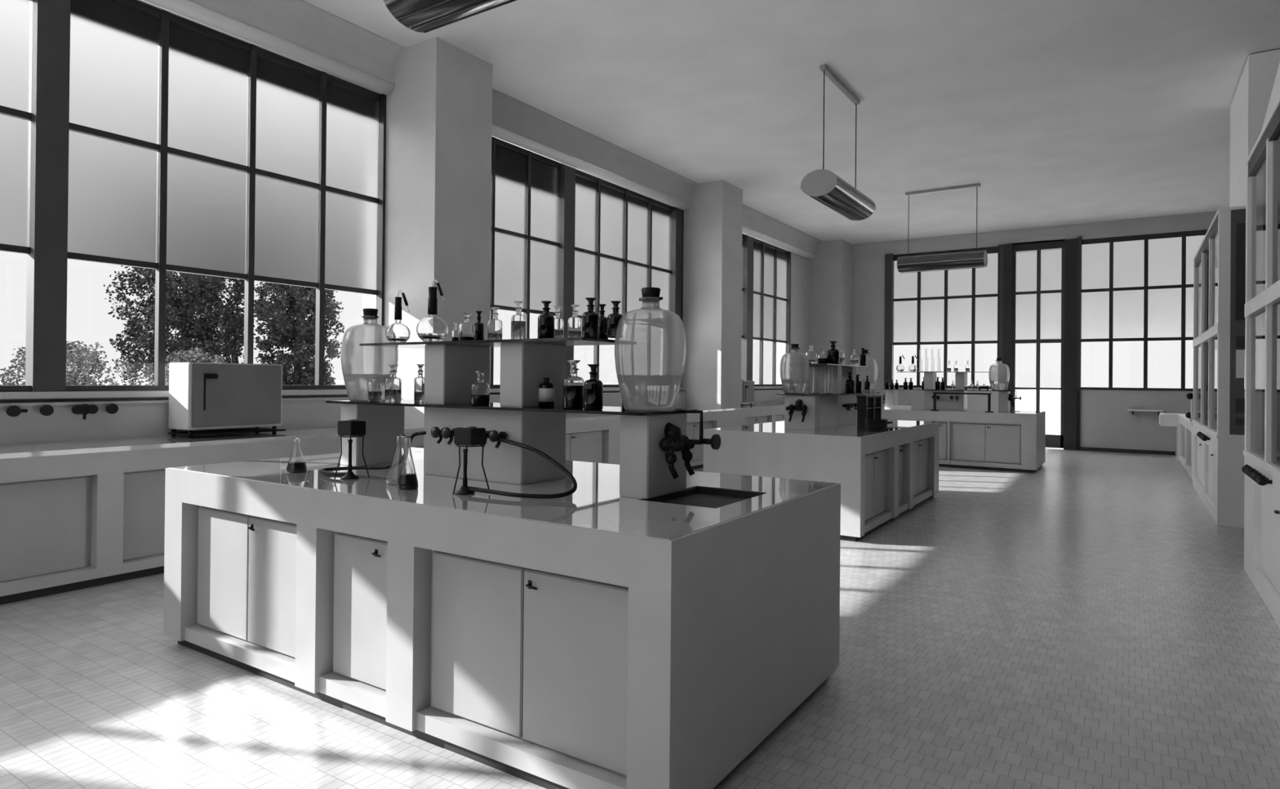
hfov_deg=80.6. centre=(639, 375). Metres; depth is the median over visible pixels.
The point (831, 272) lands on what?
pillar
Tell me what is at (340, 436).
tripod
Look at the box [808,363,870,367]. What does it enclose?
shelf
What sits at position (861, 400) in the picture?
shelf
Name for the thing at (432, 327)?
wash bottle
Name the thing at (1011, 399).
water tap
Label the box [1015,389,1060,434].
terrace
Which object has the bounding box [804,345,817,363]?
bottle
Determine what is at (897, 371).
shelf
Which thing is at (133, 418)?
ledge
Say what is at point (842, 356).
bottle
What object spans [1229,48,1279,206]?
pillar
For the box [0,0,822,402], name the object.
wall
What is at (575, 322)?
bottle
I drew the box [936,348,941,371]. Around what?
cylinder
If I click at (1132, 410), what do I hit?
wall shelf
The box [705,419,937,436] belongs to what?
countertop
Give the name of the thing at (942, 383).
bottle
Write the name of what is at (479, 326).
bottle
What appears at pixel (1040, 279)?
door
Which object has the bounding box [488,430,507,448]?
tap
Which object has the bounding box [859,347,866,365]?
bottle
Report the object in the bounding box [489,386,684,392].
trim
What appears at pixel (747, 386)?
oven
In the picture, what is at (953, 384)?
bottle
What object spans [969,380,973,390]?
bottle
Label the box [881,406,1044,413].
countertop
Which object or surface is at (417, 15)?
pendant lamp
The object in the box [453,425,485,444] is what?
bath
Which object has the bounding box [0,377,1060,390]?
ground
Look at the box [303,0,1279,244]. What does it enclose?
ceiling
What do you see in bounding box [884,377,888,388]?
bottle
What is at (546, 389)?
bottle
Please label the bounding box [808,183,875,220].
diffuser
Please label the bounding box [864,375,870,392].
bottle
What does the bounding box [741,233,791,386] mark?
window
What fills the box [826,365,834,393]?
cylinder
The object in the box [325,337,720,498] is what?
stand
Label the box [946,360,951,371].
bottle
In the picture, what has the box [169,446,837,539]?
countertop
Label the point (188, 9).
trim
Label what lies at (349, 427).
bath
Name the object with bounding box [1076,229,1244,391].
window
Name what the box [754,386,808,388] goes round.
trim
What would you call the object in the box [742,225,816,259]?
trim
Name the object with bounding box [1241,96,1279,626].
tall cabinet
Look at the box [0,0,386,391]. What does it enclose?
window
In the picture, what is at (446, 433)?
tap
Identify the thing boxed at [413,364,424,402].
bottle
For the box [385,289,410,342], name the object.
wash bottle
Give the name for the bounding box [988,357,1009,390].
carboy
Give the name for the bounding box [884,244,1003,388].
window
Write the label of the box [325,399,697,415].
shelf
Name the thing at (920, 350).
cylinder
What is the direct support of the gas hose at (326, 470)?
on the laboratory bench at (594, 636)
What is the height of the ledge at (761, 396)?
0.274 m
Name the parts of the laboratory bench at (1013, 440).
door, door, door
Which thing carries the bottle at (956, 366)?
on the stand at (944, 401)
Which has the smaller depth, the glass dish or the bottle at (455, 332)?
the bottle at (455, 332)
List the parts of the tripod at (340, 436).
leg, leg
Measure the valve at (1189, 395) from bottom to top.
0.405 m
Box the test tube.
[874,389,876,405]
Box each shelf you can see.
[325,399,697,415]
[359,337,614,348]
[777,391,879,395]
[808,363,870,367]
[856,395,882,408]
[882,388,1010,391]
[897,371,988,373]
[1127,408,1163,415]
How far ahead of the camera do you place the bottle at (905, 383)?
13.08 m
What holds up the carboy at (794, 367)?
on the stand at (806, 411)
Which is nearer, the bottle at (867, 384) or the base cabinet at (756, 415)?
the bottle at (867, 384)
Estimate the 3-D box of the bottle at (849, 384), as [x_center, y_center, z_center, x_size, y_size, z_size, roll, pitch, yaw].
[2.252,0.075,8.102,0.100,0.220,0.100,0,0,33]
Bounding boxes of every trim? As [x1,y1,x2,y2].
[0,389,347,399]
[142,0,394,94]
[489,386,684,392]
[491,124,690,210]
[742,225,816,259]
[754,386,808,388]
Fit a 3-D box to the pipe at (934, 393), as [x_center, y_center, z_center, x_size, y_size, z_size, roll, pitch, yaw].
[5.182,0.422,12.158,0.930,0.300,0.120,0,0,33]
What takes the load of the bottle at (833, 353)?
on the stand at (806, 411)
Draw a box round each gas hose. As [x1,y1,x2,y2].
[320,431,426,475]
[467,436,577,498]
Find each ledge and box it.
[0,396,349,444]
[489,391,686,413]
[742,388,808,404]
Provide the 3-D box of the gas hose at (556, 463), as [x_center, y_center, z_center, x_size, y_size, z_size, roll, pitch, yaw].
[-0.486,0.370,3.074,0.509,0.206,0.268,0,0,33]
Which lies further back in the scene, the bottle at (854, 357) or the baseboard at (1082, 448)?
the baseboard at (1082, 448)
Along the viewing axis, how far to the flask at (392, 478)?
3.30 m
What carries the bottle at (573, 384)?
on the stand at (655, 455)
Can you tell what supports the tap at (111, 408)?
attached to the ledge at (133, 418)
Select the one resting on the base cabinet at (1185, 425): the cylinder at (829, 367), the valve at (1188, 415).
the valve at (1188, 415)
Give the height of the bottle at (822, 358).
0.150 m
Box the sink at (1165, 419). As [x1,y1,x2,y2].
[1159,413,1186,460]
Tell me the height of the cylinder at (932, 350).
0.385 m
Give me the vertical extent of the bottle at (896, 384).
0.160 m
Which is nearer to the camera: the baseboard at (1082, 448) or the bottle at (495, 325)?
the bottle at (495, 325)
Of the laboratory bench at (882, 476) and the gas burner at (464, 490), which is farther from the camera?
the laboratory bench at (882, 476)
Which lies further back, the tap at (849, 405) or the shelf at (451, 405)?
the tap at (849, 405)
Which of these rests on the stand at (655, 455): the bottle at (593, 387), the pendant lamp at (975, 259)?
the bottle at (593, 387)
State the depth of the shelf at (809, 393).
7.61 m
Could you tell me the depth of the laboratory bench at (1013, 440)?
11.84 m
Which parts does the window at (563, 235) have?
frosted pane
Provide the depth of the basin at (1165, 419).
13.32 m
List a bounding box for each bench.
[163,446,840,788]
[702,419,939,541]
[881,406,1045,472]
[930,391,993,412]
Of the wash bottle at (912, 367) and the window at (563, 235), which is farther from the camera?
the wash bottle at (912, 367)
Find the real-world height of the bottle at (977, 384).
0.150 m
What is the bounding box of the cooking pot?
[864,418,892,431]
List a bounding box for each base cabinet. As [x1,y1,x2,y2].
[0,430,423,604]
[565,410,721,470]
[741,406,784,425]
[1177,413,1192,479]
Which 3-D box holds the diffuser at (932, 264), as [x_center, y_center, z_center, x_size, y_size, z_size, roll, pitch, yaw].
[5.035,-1.824,12.599,1.350,0.115,0.376,0,0,33]
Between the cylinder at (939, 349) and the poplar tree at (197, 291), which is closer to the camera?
the cylinder at (939, 349)
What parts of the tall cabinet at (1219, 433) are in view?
door, door, valve knob, head rail, door, door, frame, panel, panel, label plate, dark panel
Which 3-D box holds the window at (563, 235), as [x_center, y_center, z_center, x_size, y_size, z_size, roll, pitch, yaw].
[-0.786,-1.371,10.428,0.185,3.083,5.280,0,0,33]
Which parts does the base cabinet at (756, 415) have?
door, door, door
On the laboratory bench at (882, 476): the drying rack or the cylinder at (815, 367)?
the drying rack
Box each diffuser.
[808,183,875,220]
[897,258,985,272]
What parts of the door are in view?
frosted pane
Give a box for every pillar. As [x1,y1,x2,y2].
[361,36,493,426]
[680,179,742,408]
[807,239,853,388]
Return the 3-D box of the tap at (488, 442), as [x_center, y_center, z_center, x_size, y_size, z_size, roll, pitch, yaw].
[-0.694,0.279,3.379,0.052,0.082,0.088,0,0,33]
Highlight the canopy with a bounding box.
[1261,62,1279,130]
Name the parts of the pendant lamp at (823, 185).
rod, rod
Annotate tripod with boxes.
[333,435,369,479]
[452,444,489,494]
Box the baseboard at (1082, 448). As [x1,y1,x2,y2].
[1077,446,1175,454]
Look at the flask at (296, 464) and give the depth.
3.68 m
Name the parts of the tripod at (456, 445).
leg, leg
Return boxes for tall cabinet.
[1191,205,1245,527]
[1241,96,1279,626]
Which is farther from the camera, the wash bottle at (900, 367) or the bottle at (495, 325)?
the wash bottle at (900, 367)
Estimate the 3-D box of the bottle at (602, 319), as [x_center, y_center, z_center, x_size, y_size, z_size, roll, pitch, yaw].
[-0.170,-0.238,3.382,0.056,0.164,0.056,0,0,33]
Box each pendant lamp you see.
[382,0,516,32]
[800,64,875,220]
[897,183,987,272]
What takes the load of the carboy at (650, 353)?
on the stand at (655, 455)
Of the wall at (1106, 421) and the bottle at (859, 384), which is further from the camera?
the wall at (1106, 421)
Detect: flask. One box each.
[285,437,306,472]
[386,434,405,484]
[397,435,417,489]
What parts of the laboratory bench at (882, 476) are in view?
door, door, door, door, door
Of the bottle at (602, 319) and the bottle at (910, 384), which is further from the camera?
the bottle at (910, 384)
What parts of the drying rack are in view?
leg, leg, leg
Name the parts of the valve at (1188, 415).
knob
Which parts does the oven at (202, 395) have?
door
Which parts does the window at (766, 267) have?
post, frosted pane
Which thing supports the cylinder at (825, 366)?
on the stand at (806, 411)
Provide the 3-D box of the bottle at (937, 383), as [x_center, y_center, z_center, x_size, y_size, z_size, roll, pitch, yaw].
[5.056,0.127,12.815,0.080,0.210,0.080,0,0,33]
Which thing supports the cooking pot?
on the laboratory bench at (882, 476)
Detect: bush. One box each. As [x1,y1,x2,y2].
[0,340,142,385]
[148,346,228,385]
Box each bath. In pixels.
[337,418,365,435]
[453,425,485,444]
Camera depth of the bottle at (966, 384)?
12.51 m
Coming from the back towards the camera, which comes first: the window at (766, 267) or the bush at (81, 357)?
the bush at (81, 357)
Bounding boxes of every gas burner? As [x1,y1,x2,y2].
[340,439,359,479]
[454,448,475,494]
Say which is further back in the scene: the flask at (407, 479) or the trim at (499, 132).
the trim at (499, 132)
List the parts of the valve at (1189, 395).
knob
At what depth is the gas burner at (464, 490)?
3.06 m
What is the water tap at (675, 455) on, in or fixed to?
on the stand at (655, 455)
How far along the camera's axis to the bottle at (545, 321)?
3.28 m
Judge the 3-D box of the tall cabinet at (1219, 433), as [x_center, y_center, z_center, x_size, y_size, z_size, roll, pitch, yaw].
[6.918,-0.073,8.560,0.989,3.080,3.554,0,0,33]
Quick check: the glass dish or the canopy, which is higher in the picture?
the canopy
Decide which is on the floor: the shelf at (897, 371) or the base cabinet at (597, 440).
the base cabinet at (597, 440)
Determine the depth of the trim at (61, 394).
5.48 m
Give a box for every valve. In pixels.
[1185,412,1191,421]
[1186,392,1192,422]
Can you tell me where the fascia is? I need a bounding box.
[720,409,741,426]
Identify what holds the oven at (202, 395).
on the countertop at (28, 450)
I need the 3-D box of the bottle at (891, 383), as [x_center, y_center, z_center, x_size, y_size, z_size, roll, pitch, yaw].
[4.419,0.148,13.230,0.061,0.160,0.061,0,0,33]
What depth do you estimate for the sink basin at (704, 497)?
3.17 m
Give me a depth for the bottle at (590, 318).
3.15 m
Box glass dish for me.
[978,383,988,390]
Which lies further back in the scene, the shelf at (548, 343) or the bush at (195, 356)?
the bush at (195, 356)
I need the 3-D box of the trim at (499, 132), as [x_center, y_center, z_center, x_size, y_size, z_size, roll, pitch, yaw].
[-0.640,-2.821,10.354,0.125,0.085,5.230,0,0,33]
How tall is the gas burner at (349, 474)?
0.180 m
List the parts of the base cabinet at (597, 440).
door, door, door, door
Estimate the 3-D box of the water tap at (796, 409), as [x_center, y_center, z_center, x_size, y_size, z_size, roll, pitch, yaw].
[1.507,0.332,7.263,0.218,0.221,0.096,0,0,33]
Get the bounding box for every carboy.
[340,307,398,400]
[613,287,686,411]
[779,343,809,393]
[856,349,877,392]
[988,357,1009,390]
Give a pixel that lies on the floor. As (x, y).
(1085, 619)
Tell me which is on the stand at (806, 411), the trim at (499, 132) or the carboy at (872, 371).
the carboy at (872, 371)
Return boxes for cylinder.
[811,365,819,393]
[822,365,827,393]
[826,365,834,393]
[918,349,923,371]
[924,349,928,371]
[930,349,935,371]
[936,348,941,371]
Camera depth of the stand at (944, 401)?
12.63 m
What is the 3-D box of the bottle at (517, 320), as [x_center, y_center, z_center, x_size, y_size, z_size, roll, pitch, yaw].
[-0.558,-0.251,3.467,0.068,0.183,0.068,0,0,33]
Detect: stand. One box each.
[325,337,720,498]
[777,363,879,430]
[881,371,1021,411]
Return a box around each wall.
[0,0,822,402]
[852,210,1244,454]
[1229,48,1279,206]
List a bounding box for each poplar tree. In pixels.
[103,265,258,385]
[253,281,344,384]
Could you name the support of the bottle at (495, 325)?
on the stand at (655, 455)
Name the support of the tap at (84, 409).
attached to the ledge at (133, 418)
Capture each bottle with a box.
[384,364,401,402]
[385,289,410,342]
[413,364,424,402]
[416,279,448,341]
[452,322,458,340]
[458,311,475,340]
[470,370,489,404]
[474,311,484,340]
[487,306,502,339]
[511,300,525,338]
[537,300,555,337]
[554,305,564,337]
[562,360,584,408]
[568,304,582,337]
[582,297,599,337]
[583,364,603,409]
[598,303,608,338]
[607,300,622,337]
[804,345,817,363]
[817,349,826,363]
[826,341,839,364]
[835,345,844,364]
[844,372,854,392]
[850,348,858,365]
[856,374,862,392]
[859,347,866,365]
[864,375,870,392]
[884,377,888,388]
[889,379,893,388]
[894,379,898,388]
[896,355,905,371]
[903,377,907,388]
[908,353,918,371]
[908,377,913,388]
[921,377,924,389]
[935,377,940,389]
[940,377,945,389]
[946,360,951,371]
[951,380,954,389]
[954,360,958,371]
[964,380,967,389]
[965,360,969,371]
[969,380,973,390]
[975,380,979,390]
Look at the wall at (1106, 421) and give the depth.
15.37 m
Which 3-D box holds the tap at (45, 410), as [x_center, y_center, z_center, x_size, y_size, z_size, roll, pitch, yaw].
[-4.031,0.233,5.113,0.068,0.074,0.076,0,0,33]
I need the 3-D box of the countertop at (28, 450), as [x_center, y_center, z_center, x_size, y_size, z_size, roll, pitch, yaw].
[-0.349,0.528,10.285,0.722,0.030,16.969,0,0,33]
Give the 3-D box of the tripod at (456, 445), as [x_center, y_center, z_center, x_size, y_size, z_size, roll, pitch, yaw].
[-0.698,0.376,3.045,0.152,0.195,0.146,0,0,33]
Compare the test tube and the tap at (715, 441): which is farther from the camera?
the test tube
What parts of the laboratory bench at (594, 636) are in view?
door, handle, door, door, handle, door, handle, door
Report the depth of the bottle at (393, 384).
3.80 m
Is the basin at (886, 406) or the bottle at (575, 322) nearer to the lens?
the bottle at (575, 322)
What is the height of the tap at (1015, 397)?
0.161 m
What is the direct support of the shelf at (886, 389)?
attached to the stand at (944, 401)
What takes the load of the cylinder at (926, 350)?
on the stand at (944, 401)
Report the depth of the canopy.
5.21 m
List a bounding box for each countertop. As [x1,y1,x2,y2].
[0,402,784,458]
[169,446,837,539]
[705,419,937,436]
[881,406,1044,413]
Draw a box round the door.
[1002,238,1081,449]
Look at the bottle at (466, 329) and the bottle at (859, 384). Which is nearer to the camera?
the bottle at (466, 329)
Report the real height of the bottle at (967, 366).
0.188 m
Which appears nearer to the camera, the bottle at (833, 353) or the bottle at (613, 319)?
the bottle at (613, 319)
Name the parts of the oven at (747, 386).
door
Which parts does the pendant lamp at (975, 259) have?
rod, rod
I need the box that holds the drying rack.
[856,395,882,429]
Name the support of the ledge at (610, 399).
on the countertop at (28, 450)
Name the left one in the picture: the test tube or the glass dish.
the test tube
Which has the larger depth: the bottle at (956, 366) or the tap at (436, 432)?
the bottle at (956, 366)
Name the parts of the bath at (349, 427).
lid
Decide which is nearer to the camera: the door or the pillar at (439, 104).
the pillar at (439, 104)
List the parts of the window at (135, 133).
post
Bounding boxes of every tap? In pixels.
[5,404,27,416]
[39,404,53,415]
[71,404,98,419]
[105,403,118,413]
[431,426,443,443]
[440,426,453,444]
[481,430,491,446]
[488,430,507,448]
[658,422,694,479]
[682,408,720,449]
[785,398,807,422]
[842,403,851,410]
[1008,393,1015,406]
[1010,390,1021,399]
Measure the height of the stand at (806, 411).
0.640 m
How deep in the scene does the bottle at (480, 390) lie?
3.51 m
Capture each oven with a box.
[168,354,285,438]
[741,380,755,407]
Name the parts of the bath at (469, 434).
lid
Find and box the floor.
[0,447,1279,788]
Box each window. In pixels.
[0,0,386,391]
[489,137,684,388]
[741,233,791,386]
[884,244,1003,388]
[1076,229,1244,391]
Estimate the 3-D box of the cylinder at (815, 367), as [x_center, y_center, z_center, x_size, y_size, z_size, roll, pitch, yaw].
[1.762,0.041,7.586,0.080,0.275,0.079,0,0,33]
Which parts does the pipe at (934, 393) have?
leg, rail, leg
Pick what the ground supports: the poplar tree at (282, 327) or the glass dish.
the poplar tree at (282, 327)
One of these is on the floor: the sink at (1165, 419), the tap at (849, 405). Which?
the sink at (1165, 419)
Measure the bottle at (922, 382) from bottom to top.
0.210 m
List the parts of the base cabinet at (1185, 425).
door, door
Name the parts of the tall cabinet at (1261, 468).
valve knob, valve knob, valve knob, valve knob, valve knob, frame, valve knob, head rail, door, panel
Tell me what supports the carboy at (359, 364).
on the stand at (655, 455)
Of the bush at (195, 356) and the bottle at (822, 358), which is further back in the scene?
the bush at (195, 356)
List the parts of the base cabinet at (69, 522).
door, door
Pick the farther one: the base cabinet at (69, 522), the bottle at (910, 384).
the bottle at (910, 384)
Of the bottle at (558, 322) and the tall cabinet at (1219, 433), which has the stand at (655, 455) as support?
the bottle at (558, 322)
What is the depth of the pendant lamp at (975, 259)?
12.47 m
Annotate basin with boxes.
[642,486,764,508]
[884,404,913,409]
[1159,413,1178,426]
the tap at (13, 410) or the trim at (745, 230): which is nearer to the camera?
the tap at (13, 410)
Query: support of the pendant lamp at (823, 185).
hanging from the ceiling
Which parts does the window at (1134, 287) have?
post, frosted pane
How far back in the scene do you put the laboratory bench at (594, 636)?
2.78 m
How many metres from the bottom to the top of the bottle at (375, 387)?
0.125 m
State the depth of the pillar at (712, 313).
12.41 m
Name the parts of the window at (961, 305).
frosted pane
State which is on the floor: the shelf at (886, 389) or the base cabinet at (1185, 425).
the base cabinet at (1185, 425)

